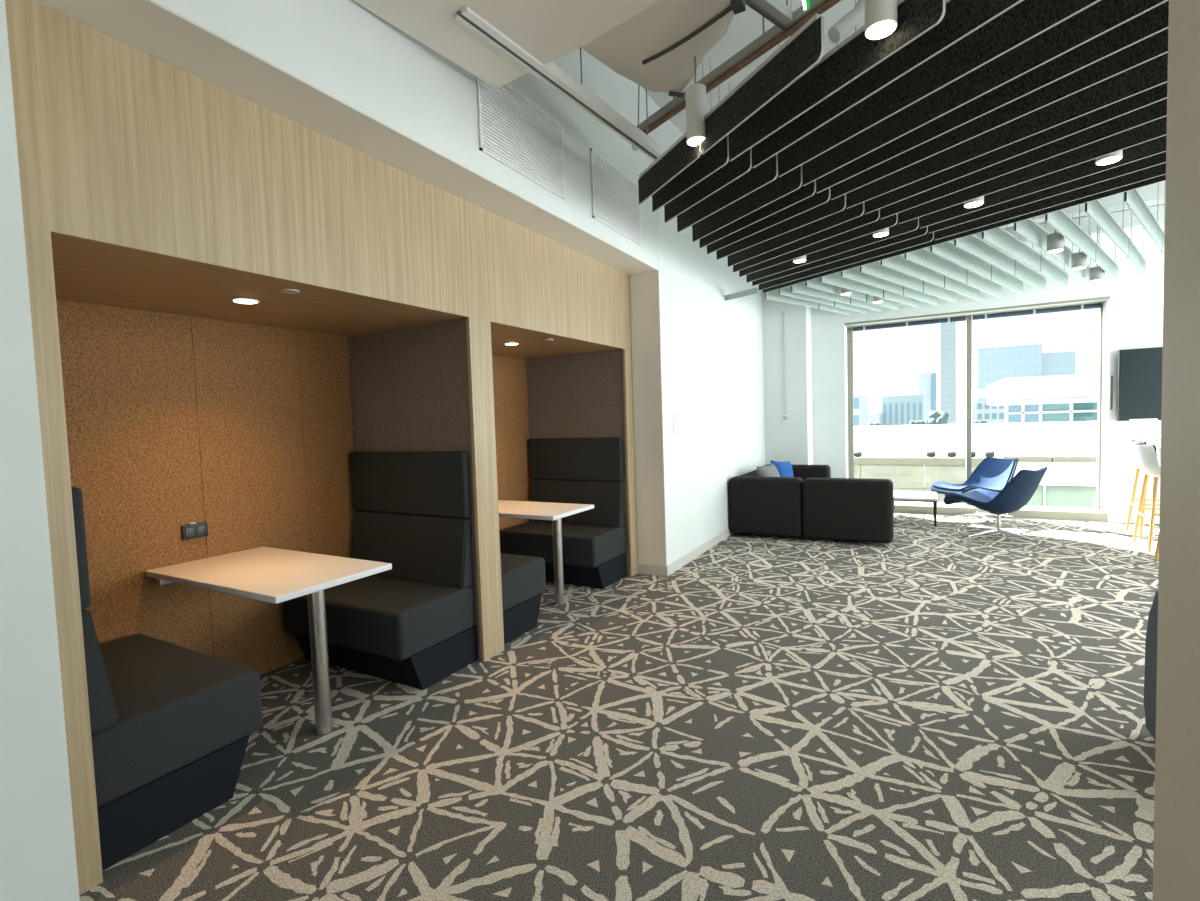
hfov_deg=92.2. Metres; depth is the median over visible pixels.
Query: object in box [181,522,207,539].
power outlet
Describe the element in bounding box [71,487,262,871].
bench
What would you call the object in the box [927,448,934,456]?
floodlight
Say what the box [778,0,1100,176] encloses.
felt baffle
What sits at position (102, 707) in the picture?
cushion
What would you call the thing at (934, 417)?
tree
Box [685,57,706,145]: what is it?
lamp
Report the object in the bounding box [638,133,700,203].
felt baffle
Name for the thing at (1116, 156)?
lamp
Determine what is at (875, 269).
felt
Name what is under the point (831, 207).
felt baffle
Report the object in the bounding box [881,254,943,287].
felt
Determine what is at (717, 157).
felt baffle
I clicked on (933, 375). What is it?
office block
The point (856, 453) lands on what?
floodlight
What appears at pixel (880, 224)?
felt baffle
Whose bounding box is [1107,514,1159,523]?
baseboard
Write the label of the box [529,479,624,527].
cushion
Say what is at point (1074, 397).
building
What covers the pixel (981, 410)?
office block
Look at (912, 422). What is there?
tree
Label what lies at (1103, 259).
felt
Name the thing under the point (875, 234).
diffuser
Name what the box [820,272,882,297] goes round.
felt
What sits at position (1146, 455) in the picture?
bar stool
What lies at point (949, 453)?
floodlight
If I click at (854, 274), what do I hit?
felt
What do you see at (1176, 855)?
wall pillar
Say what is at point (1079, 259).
lamp
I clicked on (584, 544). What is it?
seat cushion
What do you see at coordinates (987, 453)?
floodlight
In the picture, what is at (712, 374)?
wall
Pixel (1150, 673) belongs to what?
armchair
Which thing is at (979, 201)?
lamp
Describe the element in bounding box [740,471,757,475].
cushion
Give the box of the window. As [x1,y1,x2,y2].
[845,296,1109,521]
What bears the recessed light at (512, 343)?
attached to the wall at (712, 374)
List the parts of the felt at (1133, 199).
rail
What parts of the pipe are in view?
hanger rod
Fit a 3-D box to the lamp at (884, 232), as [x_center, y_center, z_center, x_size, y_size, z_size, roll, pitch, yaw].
[2.118,-2.319,4.366,0.110,1.358,0.110,0,3,29]
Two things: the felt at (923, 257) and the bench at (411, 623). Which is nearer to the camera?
the bench at (411, 623)
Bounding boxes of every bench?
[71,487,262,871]
[283,452,477,689]
[499,437,626,588]
[500,553,545,644]
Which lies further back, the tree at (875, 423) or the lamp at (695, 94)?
the tree at (875, 423)
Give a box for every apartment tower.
[972,344,1041,401]
[1042,351,1075,375]
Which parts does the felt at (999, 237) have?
rail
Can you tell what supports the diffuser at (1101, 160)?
attached to the lamp at (1116, 156)
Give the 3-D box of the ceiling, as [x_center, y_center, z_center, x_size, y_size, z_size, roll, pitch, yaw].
[1.831,-2.916,1.998,8.600,0.100,13.020,0,3,29]
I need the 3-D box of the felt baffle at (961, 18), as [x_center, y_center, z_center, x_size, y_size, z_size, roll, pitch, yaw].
[1.294,-1.576,2.103,0.025,0.170,2.251,-3,3,-24]
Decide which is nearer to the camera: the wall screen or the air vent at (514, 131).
the air vent at (514, 131)
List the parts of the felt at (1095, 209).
rail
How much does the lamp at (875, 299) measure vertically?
1.380 m
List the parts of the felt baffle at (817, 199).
felt panel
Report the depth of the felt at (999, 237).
5.11 m
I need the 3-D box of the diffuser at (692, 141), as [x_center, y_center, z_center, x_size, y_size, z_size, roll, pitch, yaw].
[0.493,-1.570,2.936,0.093,0.004,0.093,0,4,35]
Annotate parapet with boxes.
[854,421,1096,486]
[854,456,1002,503]
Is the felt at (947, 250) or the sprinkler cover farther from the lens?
the felt at (947, 250)
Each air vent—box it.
[476,76,564,199]
[590,148,640,244]
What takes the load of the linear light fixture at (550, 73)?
hanging from the ceiling
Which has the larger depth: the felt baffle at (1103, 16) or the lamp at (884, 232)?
the lamp at (884, 232)
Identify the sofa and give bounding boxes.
[729,464,893,542]
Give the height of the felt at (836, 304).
1.360 m
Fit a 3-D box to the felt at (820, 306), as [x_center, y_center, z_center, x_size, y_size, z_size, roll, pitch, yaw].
[3.105,-2.522,7.659,0.864,1.360,0.022,-5,4,-42]
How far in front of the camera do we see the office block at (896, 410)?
97.33 m
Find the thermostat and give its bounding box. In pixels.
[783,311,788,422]
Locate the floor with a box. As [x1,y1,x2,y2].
[79,512,1158,900]
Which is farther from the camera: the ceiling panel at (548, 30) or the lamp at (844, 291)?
the lamp at (844, 291)
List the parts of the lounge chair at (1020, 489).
leg, leg, leg, leg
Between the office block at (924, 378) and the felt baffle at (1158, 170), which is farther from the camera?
the office block at (924, 378)
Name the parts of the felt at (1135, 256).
felt panel, rail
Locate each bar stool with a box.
[1125,440,1159,538]
[1132,443,1159,551]
[1154,448,1160,559]
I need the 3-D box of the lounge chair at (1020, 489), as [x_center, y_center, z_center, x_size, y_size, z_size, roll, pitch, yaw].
[4.383,0.547,6.384,0.783,0.752,0.850,-4,3,-29]
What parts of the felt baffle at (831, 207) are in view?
felt panel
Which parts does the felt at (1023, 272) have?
rail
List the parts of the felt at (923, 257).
rail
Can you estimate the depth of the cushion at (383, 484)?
3.56 m
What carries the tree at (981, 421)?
on the ground
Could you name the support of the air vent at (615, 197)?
in the wall at (712, 374)
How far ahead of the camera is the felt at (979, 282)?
6.61 m
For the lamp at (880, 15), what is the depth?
2.09 m
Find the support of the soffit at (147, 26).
attached to the wall at (712, 374)
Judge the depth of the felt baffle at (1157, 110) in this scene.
3.15 m
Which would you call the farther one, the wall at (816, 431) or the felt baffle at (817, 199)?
the wall at (816, 431)
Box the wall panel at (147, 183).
[5,0,637,895]
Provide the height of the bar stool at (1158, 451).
1.007 m
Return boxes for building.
[972,373,1097,422]
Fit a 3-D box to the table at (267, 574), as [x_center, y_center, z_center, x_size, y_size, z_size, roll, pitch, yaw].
[-1.613,0.940,2.846,1.070,0.740,0.582,0,3,29]
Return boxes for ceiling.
[641,0,864,133]
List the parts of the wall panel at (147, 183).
cork panel, felt panel, cork panel, felt panel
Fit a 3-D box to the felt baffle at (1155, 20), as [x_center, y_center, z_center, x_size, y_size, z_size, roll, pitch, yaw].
[1.852,-2.204,2.351,0.023,1.360,2.518,-3,3,-26]
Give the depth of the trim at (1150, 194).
5.50 m
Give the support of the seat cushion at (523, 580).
on the bench at (523, 580)
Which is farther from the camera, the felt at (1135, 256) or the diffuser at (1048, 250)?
the felt at (1135, 256)
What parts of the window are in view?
sill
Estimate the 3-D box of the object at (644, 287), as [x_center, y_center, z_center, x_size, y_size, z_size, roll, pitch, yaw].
[0.428,-0.219,5.133,0.276,2.680,0.004,0,3,29]
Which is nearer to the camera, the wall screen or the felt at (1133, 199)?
the felt at (1133, 199)
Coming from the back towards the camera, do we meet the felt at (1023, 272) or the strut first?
the felt at (1023, 272)
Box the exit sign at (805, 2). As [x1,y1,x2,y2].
[802,0,809,9]
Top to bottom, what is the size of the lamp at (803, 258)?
1.358 m
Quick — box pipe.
[636,0,840,133]
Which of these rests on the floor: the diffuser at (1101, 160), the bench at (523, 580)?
the bench at (523, 580)
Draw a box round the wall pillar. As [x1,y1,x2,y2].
[1153,0,1199,900]
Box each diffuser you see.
[688,137,704,145]
[866,21,895,39]
[874,233,887,236]
[965,202,982,207]
[1047,249,1062,252]
[1097,157,1120,164]
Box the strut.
[746,0,793,35]
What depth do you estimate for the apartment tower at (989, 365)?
122.91 m
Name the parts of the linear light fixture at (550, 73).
hanger rod, hanger rod, hanger rod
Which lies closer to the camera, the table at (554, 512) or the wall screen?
the table at (554, 512)
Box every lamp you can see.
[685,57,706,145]
[793,255,805,262]
[841,288,850,294]
[865,0,896,39]
[873,228,888,236]
[873,296,882,302]
[964,196,983,207]
[1047,229,1063,252]
[1071,205,1086,269]
[1089,225,1104,281]
[1096,150,1122,164]
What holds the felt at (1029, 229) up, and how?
hanging from the ceiling
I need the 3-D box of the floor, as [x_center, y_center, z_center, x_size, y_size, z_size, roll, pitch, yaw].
[1.973,1.270,2.329,8.300,0.101,12.820,0,3,29]
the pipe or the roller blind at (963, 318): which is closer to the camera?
the pipe
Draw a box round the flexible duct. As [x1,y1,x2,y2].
[828,0,864,42]
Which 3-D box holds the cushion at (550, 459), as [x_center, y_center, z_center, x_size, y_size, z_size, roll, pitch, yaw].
[-0.242,0.080,5.351,1.000,0.390,0.058,0,3,29]
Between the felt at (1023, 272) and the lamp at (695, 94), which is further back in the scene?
the felt at (1023, 272)
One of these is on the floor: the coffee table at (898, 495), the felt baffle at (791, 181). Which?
the coffee table at (898, 495)
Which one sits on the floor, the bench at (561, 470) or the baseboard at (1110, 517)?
the bench at (561, 470)
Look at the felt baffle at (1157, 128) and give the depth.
3.32 m
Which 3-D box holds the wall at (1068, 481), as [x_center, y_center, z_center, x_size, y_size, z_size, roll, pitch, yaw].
[11.450,0.887,8.713,8.860,1.580,0.400,0,3,29]
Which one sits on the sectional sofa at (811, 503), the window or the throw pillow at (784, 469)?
the throw pillow at (784, 469)
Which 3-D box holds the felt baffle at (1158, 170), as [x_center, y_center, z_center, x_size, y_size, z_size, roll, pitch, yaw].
[3.193,-2.310,3.551,0.022,1.360,2.268,-4,3,-30]
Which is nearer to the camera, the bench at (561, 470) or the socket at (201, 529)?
the socket at (201, 529)
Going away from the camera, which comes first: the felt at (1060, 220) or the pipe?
the pipe
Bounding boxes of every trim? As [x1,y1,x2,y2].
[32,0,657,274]
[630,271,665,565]
[880,205,1163,260]
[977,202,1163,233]
[1002,181,1165,227]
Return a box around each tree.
[869,422,880,425]
[909,420,926,424]
[925,411,948,424]
[972,420,986,423]
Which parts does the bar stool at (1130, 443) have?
leg, leg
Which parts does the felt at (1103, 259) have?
felt panel, rail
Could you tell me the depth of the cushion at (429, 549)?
3.53 m
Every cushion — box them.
[71,487,90,609]
[81,609,117,732]
[91,634,262,807]
[283,575,474,660]
[349,452,470,517]
[351,511,473,588]
[499,521,624,567]
[501,553,545,611]
[528,437,623,480]
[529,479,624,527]
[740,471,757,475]
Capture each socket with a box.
[185,527,194,536]
[197,525,205,534]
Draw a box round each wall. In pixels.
[0,0,764,900]
[762,224,1164,515]
[1002,456,1096,507]
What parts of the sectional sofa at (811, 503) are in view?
armrest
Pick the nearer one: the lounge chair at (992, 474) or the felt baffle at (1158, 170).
the felt baffle at (1158, 170)
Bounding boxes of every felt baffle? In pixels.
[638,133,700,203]
[652,134,728,211]
[664,148,751,222]
[677,154,777,232]
[692,43,801,241]
[699,0,815,247]
[701,13,823,154]
[707,85,829,253]
[716,86,845,259]
[728,43,863,266]
[729,0,944,160]
[733,202,879,271]
[739,213,897,276]
[746,218,918,282]
[752,0,1022,167]
[752,226,927,285]
[759,231,933,290]
[763,174,1165,292]
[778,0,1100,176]
[802,0,1168,185]
[816,1,1168,192]
[830,28,1167,199]
[846,53,1167,208]
[865,83,1166,213]
[880,98,1166,218]
[898,116,1166,223]
[919,135,1165,227]
[928,152,1165,232]
[935,163,1165,239]
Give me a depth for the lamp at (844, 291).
6.42 m
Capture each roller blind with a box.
[853,316,965,330]
[972,303,1101,319]
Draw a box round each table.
[145,546,391,735]
[498,500,593,604]
[893,491,937,525]
[1127,435,1160,533]
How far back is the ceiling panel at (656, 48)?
2.78 m
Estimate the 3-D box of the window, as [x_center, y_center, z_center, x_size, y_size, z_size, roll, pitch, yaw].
[4.851,-0.487,7.698,2.878,2.660,0.404,0,3,29]
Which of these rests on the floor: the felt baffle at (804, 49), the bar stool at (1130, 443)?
the bar stool at (1130, 443)
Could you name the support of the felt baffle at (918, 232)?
hanging from the ceiling
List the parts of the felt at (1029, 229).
rail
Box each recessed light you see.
[231,298,259,303]
[504,342,518,344]
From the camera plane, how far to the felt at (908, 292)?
7.03 m
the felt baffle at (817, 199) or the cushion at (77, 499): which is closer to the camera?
the cushion at (77, 499)
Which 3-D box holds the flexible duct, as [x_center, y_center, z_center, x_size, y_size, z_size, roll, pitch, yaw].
[1.201,-2.373,2.590,0.348,1.009,0.112,-1,3,15]
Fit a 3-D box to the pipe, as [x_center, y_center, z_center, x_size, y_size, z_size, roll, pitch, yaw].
[1.094,-2.432,2.468,0.054,0.867,3.151,-4,4,-34]
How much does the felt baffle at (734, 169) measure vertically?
0.170 m
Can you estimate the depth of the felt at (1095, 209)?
4.56 m
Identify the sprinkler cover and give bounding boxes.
[281,289,299,293]
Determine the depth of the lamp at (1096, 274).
5.97 m
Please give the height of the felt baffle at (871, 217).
1.360 m
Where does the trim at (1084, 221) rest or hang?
attached to the wall at (712, 374)
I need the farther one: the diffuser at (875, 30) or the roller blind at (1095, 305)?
the roller blind at (1095, 305)
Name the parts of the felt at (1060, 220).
rail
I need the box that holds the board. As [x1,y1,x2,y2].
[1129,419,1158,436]
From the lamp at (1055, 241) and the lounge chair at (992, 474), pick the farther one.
the lounge chair at (992, 474)
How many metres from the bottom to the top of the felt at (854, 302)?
1.360 m
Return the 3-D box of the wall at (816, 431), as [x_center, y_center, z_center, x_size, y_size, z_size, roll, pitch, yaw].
[5.496,-1.196,7.051,6.718,4.100,0.860,0,3,29]
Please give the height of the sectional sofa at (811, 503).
0.665 m
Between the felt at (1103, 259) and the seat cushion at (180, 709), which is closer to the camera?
the seat cushion at (180, 709)
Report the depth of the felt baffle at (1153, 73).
2.85 m
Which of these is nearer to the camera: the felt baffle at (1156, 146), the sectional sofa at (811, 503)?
the felt baffle at (1156, 146)
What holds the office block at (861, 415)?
on the ground
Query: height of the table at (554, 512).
0.740 m
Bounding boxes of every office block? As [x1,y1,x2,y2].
[854,394,868,425]
[869,412,881,425]
[882,395,922,425]
[919,372,930,420]
[931,373,935,410]
[972,401,1004,422]
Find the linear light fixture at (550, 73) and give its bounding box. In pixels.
[455,7,665,160]
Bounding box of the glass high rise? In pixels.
[939,322,955,423]
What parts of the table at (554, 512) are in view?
post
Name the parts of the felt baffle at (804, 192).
felt panel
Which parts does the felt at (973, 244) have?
rail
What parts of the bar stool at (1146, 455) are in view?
leg, leg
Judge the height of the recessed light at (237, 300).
0.006 m
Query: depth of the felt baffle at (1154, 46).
2.65 m
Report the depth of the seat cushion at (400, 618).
3.18 m
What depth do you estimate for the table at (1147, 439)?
5.83 m
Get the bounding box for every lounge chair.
[931,456,1018,522]
[944,466,1047,541]
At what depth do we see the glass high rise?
204.59 m
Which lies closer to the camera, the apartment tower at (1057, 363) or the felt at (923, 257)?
the felt at (923, 257)
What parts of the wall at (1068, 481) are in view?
panel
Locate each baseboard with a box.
[637,528,732,576]
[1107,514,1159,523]
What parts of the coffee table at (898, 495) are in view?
leg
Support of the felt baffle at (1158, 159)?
hanging from the ceiling
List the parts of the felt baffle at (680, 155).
rail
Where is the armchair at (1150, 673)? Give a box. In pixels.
[1143,591,1157,740]
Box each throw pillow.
[756,463,779,476]
[770,460,793,476]
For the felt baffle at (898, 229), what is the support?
hanging from the ceiling
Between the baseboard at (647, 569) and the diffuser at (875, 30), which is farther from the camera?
the baseboard at (647, 569)
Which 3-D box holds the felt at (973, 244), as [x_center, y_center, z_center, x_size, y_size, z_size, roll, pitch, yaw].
[3.546,-2.412,5.279,1.738,1.360,0.023,-4,4,-41]
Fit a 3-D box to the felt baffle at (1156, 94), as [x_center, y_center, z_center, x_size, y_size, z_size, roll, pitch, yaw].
[2.330,-2.242,2.790,0.024,1.360,2.446,-3,3,-27]
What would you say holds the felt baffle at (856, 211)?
hanging from the ceiling
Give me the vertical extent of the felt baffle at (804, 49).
0.170 m
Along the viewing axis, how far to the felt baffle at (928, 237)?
5.20 m
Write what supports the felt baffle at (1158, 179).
hanging from the ceiling
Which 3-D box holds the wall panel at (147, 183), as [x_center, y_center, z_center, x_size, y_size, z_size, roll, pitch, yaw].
[-1.183,-0.089,3.660,1.102,2.680,4.145,0,3,29]
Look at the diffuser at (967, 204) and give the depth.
3.81 m
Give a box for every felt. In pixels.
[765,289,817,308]
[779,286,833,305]
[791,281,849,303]
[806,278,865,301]
[818,303,849,314]
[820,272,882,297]
[834,301,865,313]
[841,266,902,294]
[850,298,880,311]
[860,261,922,291]
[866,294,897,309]
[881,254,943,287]
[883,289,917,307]
[903,286,936,305]
[905,248,966,283]
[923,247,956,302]
[930,241,990,279]
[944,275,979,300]
[954,234,1014,274]
[966,269,1000,297]
[982,227,1040,270]
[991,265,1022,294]
[1014,218,1067,265]
[1014,249,1045,291]
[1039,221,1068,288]
[1045,210,1095,260]
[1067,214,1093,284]
[1085,192,1128,255]
[1094,199,1118,281]
[1124,183,1162,249]
[1127,212,1145,276]
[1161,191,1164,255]
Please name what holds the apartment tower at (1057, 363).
on the ground
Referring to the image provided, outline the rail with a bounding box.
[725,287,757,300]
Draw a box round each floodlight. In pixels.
[854,448,861,456]
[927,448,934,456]
[947,448,955,456]
[985,447,994,456]
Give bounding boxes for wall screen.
[1110,347,1162,420]
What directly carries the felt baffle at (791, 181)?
hanging from the ceiling
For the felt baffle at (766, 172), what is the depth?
3.61 m
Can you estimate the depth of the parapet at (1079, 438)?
14.69 m
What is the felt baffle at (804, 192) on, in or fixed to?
hanging from the ceiling
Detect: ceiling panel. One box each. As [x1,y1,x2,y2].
[353,0,659,87]
[581,0,745,96]
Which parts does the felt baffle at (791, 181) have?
felt panel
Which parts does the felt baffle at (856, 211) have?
felt panel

